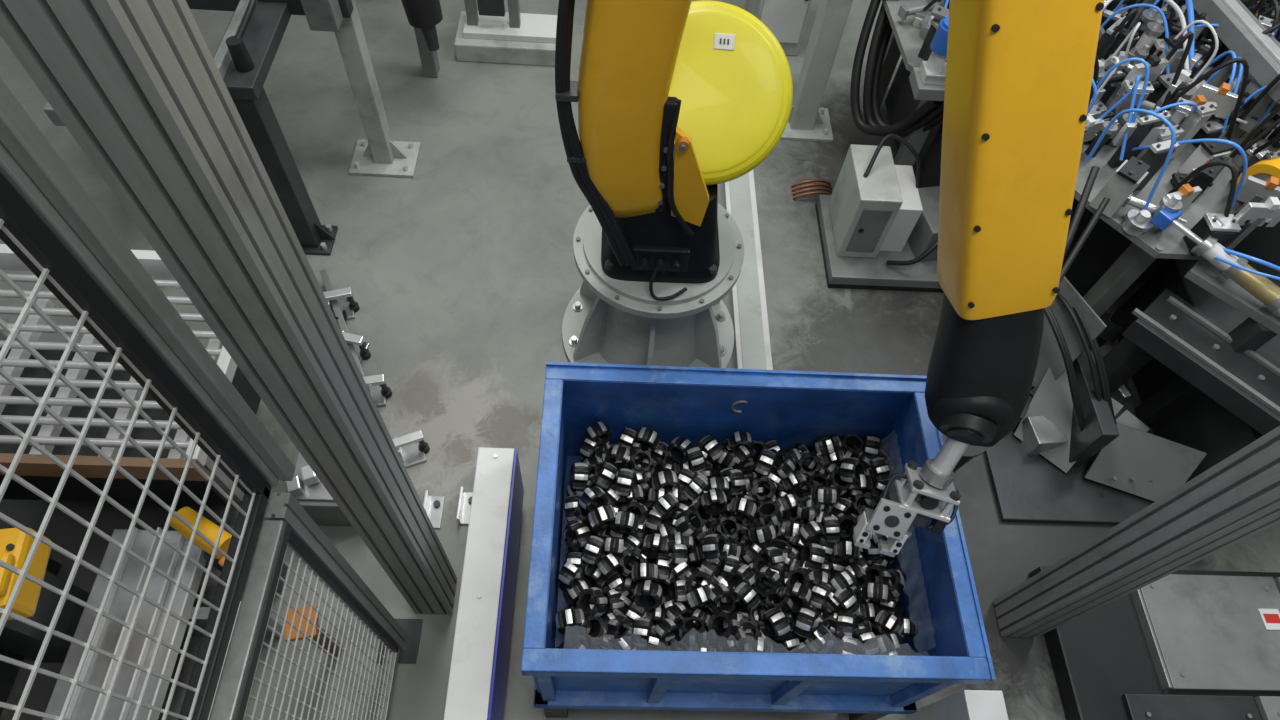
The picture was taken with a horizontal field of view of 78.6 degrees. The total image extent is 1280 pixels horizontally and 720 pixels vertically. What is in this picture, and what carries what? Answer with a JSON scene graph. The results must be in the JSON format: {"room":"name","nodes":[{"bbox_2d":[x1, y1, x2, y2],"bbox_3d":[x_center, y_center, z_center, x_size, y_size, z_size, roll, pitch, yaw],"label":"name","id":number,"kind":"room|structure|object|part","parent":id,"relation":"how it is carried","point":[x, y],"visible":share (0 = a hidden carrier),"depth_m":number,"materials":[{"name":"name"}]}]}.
{"room":"workspace","nodes":[
{"label":"workspace","id":0,"kind":"room"},
{"bbox_2d":[0,0,1279,719],"bbox_3d":[0.332,-0.853,4.282,13.000,0.100,12.000,2,58,-3],"label":"floor","id":1,"kind":"structure","parent":0,"point":[462,274],"depth_m":3.83,"materials":[{"name":"grey concrete"}]},
{"bbox_2d":[0,558,60,715],"bbox_3d":[-2.633,0.947,2.522,0.850,0.615,0.800,2,58,-3],"label":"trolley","id":2,"kind":"object","parent":1,"relation":"on","point":[8,672],"visible":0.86,"depth_m":2.76,"materials":[{"name":"metal"}]},
{"bbox_2d":[0,527,89,662],"bbox_3d":[-1.980,0.799,2.534,0.362,0.830,0.246,-4,58,-7],"label":"yellow gearbox","id":3,"kind":"object","parent":1,"relation":"on","point":[34,602],"visible":0.61,"depth_m":2.47,"materials":[{"name":"metal"}]},
{"bbox_2d":[0,244,262,529],"bbox_3d":[-1.982,0.167,2.936,1.170,0.820,0.830,2,58,-3],"label":"conveyor","id":4,"kind":"object","parent":1,"relation":"on","point":[35,468],"visible":0.29,"depth_m":2.72,"materials":[{"name":"grey metal"}]},
{"bbox_2d":[42,527,282,719],"bbox_3d":[-1.607,1.042,2.680,0.560,0.370,0.860,2,58,-3],"label":"chute","id":5,"kind":"object","parent":1,"relation":"on","point":[98,670],"visible":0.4,"depth_m":2.61,"materials":[{"name":"metal"}]},
{"bbox_2d":[43,0,352,125],"bbox_3d":[-1.850,-1.229,3.588,1.150,1.213,1.270,2,58,-3],"label":"metal frame","id":6,"kind":"object","parent":1,"relation":"on","point":[245,54],"visible":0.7,"depth_m":3.20,"materials":[{"name":"metal"}]},
{"bbox_2d":[0,78,422,719],"bbox_3d":[-0.807,0.656,1.188,0.150,3.400,1.380,2,58,-3],"label":"fence","id":7,"kind":"object","parent":1,"relation":"on","point":[49,221],"visible":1,"depth_m":1.34,"materials":[{"name":"metal"}]},
{"bbox_3d":[-0.794,0.333,0.593,0.010,1.855,1.260,2,58,-3],"label":"panel","id":8,"kind":"part","parent":7,"relation":"part of","materials":[{"name":"metal"}]},
{"bbox_3d":[-0.785,0.286,0.599,0.090,2.010,1.380,2,58,-3],"label":"frame","id":9,"kind":"part","parent":7,"relation":"part of","materials":[{"name":"grey metal"}]},
{"bbox_3d":[-0.867,1.198,2.034,0.150,1.385,1.360,2,58,-3],"label":"frame","id":10,"kind":"part","parent":7,"relation":"part of","materials":[{"name":"metal"}]},
{"bbox_3d":[-0.864,1.237,1.984,0.008,1.234,1.204,2,58,-3],"label":"panel","id":11,"kind":"part","parent":7,"relation":"part of","materials":[{"name":"metal"}]},
{"bbox_2d":[0,0,456,613],"bbox_3d":[-0.681,-0.037,1.512,0.140,3.600,0.140,2,58,-3],"label":"post","id":12,"kind":"object","parent":1,"relation":"on","point":[138,85],"visible":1,"depth_m":1.17,"materials":[{"name":"metal"}]},
{"bbox_2d":[170,507,286,593],"bbox_3d":[-1.429,0.703,2.804,0.288,0.540,0.154,24,60,11],"label":"motor","id":13,"kind":"object","parent":1,"relation":"on","point":[206,527],"visible":0.44,"depth_m":2.59,"materials":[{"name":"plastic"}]},
{"bbox_2d":[232,87,337,254],"bbox_3d":[-1.626,-0.848,3.526,0.260,0.940,0.180,2,58,-3],"label":"machine leg","id":14,"kind":"object","parent":1,"relation":"on","point":[259,119],"visible":0.62,"depth_m":3.49,"materials":[{"name":"metal"}]},
{"bbox_2d":[284,605,342,656],"bbox_3d":[-1.116,0.967,2.723,0.100,0.435,0.100,-8,59,-9],"label":"bracket","id":15,"kind":"object","parent":1,"relation":"on","point":[307,608],"visible":0.6,"depth_m":2.55,"materials":[{"name":"plastic"}]},
{"bbox_2d":[285,449,351,525],"bbox_3d":[-1.215,0.471,3.101,0.300,0.310,0.280,2,58,-3],"label":"machine","id":16,"kind":"object","parent":1,"relation":"on","point":[307,489],"visible":0.24,"depth_m":2.98,"materials":[{"name":"grey paint"}]},
{"bbox_2d":[323,287,359,321],"bbox_3d":[-1.484,-0.285,3.651,0.307,0.148,0.193,21,59,9],"label":"clamp","id":17,"kind":"object","parent":1,"relation":"on","point":[347,303],"visible":0.32,"depth_m":3.65,"materials":[{"name":"metal"}]},
{"bbox_2d":[320,269,374,401],"bbox_3d":[-1.362,-0.027,3.533,0.167,0.090,0.962,-22,62,-17],"label":"beam","id":18,"kind":"structure","parent":1,"relation":"on","point":[337,310],"depth_m":3.59,"materials":[{"name":"grey metal"}]},
{"bbox_2d":[334,310,370,362],"bbox_3d":[-1.369,-0.112,3.552,0.193,0.147,0.307,-33,66,-22],"label":"clamp","id":19,"kind":"object","parent":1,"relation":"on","point":[361,347],"visible":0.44,"depth_m":3.53,"materials":[{"name":"metal"}]},
{"bbox_2d":[334,0,420,177],"bbox_3d":[-1.353,-1.337,3.852,0.340,0.940,0.255,2,58,-3],"label":"machine leg","id":20,"kind":"object","parent":1,"relation":"on","point":[378,155],"visible":0.92,"depth_m":3.98,"materials":[{"name":"grey paint"}]},
{"bbox_2d":[363,374,391,406],"bbox_3d":[-1.225,0.079,3.442,0.248,0.148,0.255,2,58,-3],"label":"clamp","id":21,"kind":"object","parent":1,"relation":"on","point":[377,385],"visible":0.35,"depth_m":3.44,"materials":[{"name":"metal"}]},
{"bbox_2d":[391,430,429,467],"bbox_3d":[-1.051,0.354,3.281,0.307,0.148,0.193,16,58,6],"label":"clamp","id":22,"kind":"object","parent":1,"relation":"on","point":[412,448],"visible":0.42,"depth_m":3.30,"materials":[{"name":"metal"}]},
{"bbox_2d":[401,0,442,77],"bbox_3d":[-1.164,-1.948,4.035,0.269,1.300,0.349,2,58,-3],"label":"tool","id":23,"kind":"object","parent":1,"relation":"on","point":[423,15],"visible":1,"depth_m":4.12,"materials":[{"name":"black metal"}]},
{"bbox_2d":[423,490,444,528],"bbox_3d":[-0.843,0.608,3.183,0.070,0.070,0.140,2,58,-3],"label":"bracket","id":24,"kind":"object","parent":1,"relation":"on","point":[433,505],"visible":0.7,"depth_m":3.20,"materials":[{"name":"metal"}]},
{"bbox_2d":[456,486,472,524],"bbox_3d":[-0.703,0.597,3.200,0.070,0.070,0.140,2,58,-3],"label":"bracket","id":25,"kind":"object","parent":1,"relation":"on","point":[465,498],"visible":0.75,"depth_m":3.20,"materials":[{"name":"metal"}]},
{"bbox_2d":[444,447,523,719],"bbox_3d":[-0.535,0.951,2.733,0.138,0.504,1.185,2,58,-3],"label":"light curtain","id":26,"kind":"object","parent":1,"relation":"on","point":[476,690],"visible":1,"depth_m":2.60,"materials":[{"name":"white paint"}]},
{"bbox_2d":[454,0,556,65],"bbox_3d":[-0.722,-2.349,4.140,0.670,1.600,0.330,2,58,-3],"label":"stand","id":27,"kind":"object","parent":1,"relation":"on","point":[487,34],"visible":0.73,"depth_m":4.65,"materials":[{"name":"grey paint"}]},
{"bbox_2d":[562,203,743,367],"bbox_3d":[0.060,-0.308,3.460,0.820,0.680,0.820,2,58,-3],"label":"pedestal","id":28,"kind":"object","parent":1,"relation":"on","point":[608,320],"visible":0.56,"depth_m":3.34,"materials":[{"name":"grey paint"}]},
{"bbox_2d":[555,0,1109,556],"bbox_3d":[0.492,-0.679,2.055,1.725,2.138,1.307,33,61,16],"label":"robot","id":29,"kind":"object","parent":28,"relation":"on","point":[678,100],"visible":1,"depth_m":2.10,"materials":[{"name":"metal"}]},
{"bbox_3d":[0.049,-0.964,2.246,0.455,1.497,0.280,2,58,-3],"label":"arm","id":30,"kind":"part","parent":29,"relation":"part of","materials":[{"name":"metal"}]},
{"bbox_2d":[724,170,772,369],"bbox_3d":[0.539,-0.311,3.874,0.165,0.040,1.750,2,58,-3],"label":"duct","id":31,"kind":"object","parent":1,"relation":"on","point":[749,307],"visible":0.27,"depth_m":3.88,"materials":[{"name":"white metal"}]},
{"bbox_2d":[521,362,995,719],"bbox_3d":[0.287,0.681,2.672,1.235,0.992,0.920,2,58,-3],"label":"bin","id":32,"kind":"object","parent":1,"relation":"on","point":[949,646],"visible":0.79,"depth_m":2.47,"materials":[{"name":"blue paint"}]},
{"bbox_2d":[554,421,916,654],"bbox_3d":[0.297,0.612,2.564,1.122,0.327,0.801,2,58,-3],"label":"metal parts","id":33,"kind":"object","parent":32,"relation":"in","point":[765,535],"visible":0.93,"depth_m":2.47,"materials":[{"name":"silver metal"}]},
{"bbox_2d":[745,0,811,55],"bbox_3d":[0.871,-2.358,4.671,0.300,0.900,0.530,2,58,-3],"label":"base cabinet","id":34,"kind":"object","parent":1,"relation":"on","point":[786,19],"visible":0.59,"depth_m":4.71,"materials":[{"name":"white metal"}]},
{"bbox_2d":[791,179,832,198],"bbox_3d":[0.948,-0.937,4.279,0.242,0.058,0.118,-4,58,-7],"label":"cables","id":35,"kind":"object","parent":1,"relation":"on","point":[811,180],"visible":0.98,"depth_m":4.26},
{"bbox_2d":[780,0,852,141],"bbox_3d":[0.971,-1.674,4.132,0.360,1.100,0.270,2,58,-3],"label":"support post","id":36,"kind":"object","parent":1,"relation":"on","point":[807,121],"visible":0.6,"depth_m":4.24,"materials":[{"name":"grey metal"}]},
{"bbox_2d":[905,690,1008,719],"bbox_3d":[1.023,1.388,2.501,0.120,0.620,0.520,2,58,-3],"label":"rail","id":37,"kind":"object","parent":1,"relation":"on","point":[965,704],"visible":1,"depth_m":2.37,"materials":[{"name":"white metal"}]},
{"bbox_2d":[815,0,1279,524],"bbox_3d":[2.310,-0.767,3.532,2.645,1.313,2.817,2,58,-3],"label":"machine","id":38,"kind":"object","parent":1,"relation":"on","point":[1182,131],"visible":0.7,"depth_m":3.35,"materials":[{"name":"grey paint"}]},
{"bbox_3d":[2.357,-1.009,3.942,2.400,0.880,1.970,2,58,-3],"label":"frame","id":39,"kind":"part","parent":38,"relation":"part of","materials":[{"name":"grey paint"}]},
{"bbox_3d":[2.604,0.116,3.382,1.276,0.665,1.167,2,58,-3],"label":"channel frame","id":40,"kind":"part","parent":38,"relation":"part of","materials":[{"name":"metal"}]},
{"bbox_2d":[993,426,1279,637],"bbox_3d":[1.595,0.082,1.598,0.140,3.600,0.140,2,58,-3],"label":"post","id":41,"kind":"object","parent":1,"relation":"on","point":[1237,498],"visible":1,"depth_m":2.26,"materials":[{"name":"metal"}]},
{"bbox_2d":[1029,566,1279,719],"bbox_3d":[2.408,1.371,2.889,1.620,0.145,1.180,2,58,-3],"label":"cabinet","id":42,"kind":"object","parent":1,"relation":"on","point":[1184,644],"visible":0.91,"depth_m":2.97,"materials":[{"name":"metal"}]}
]}

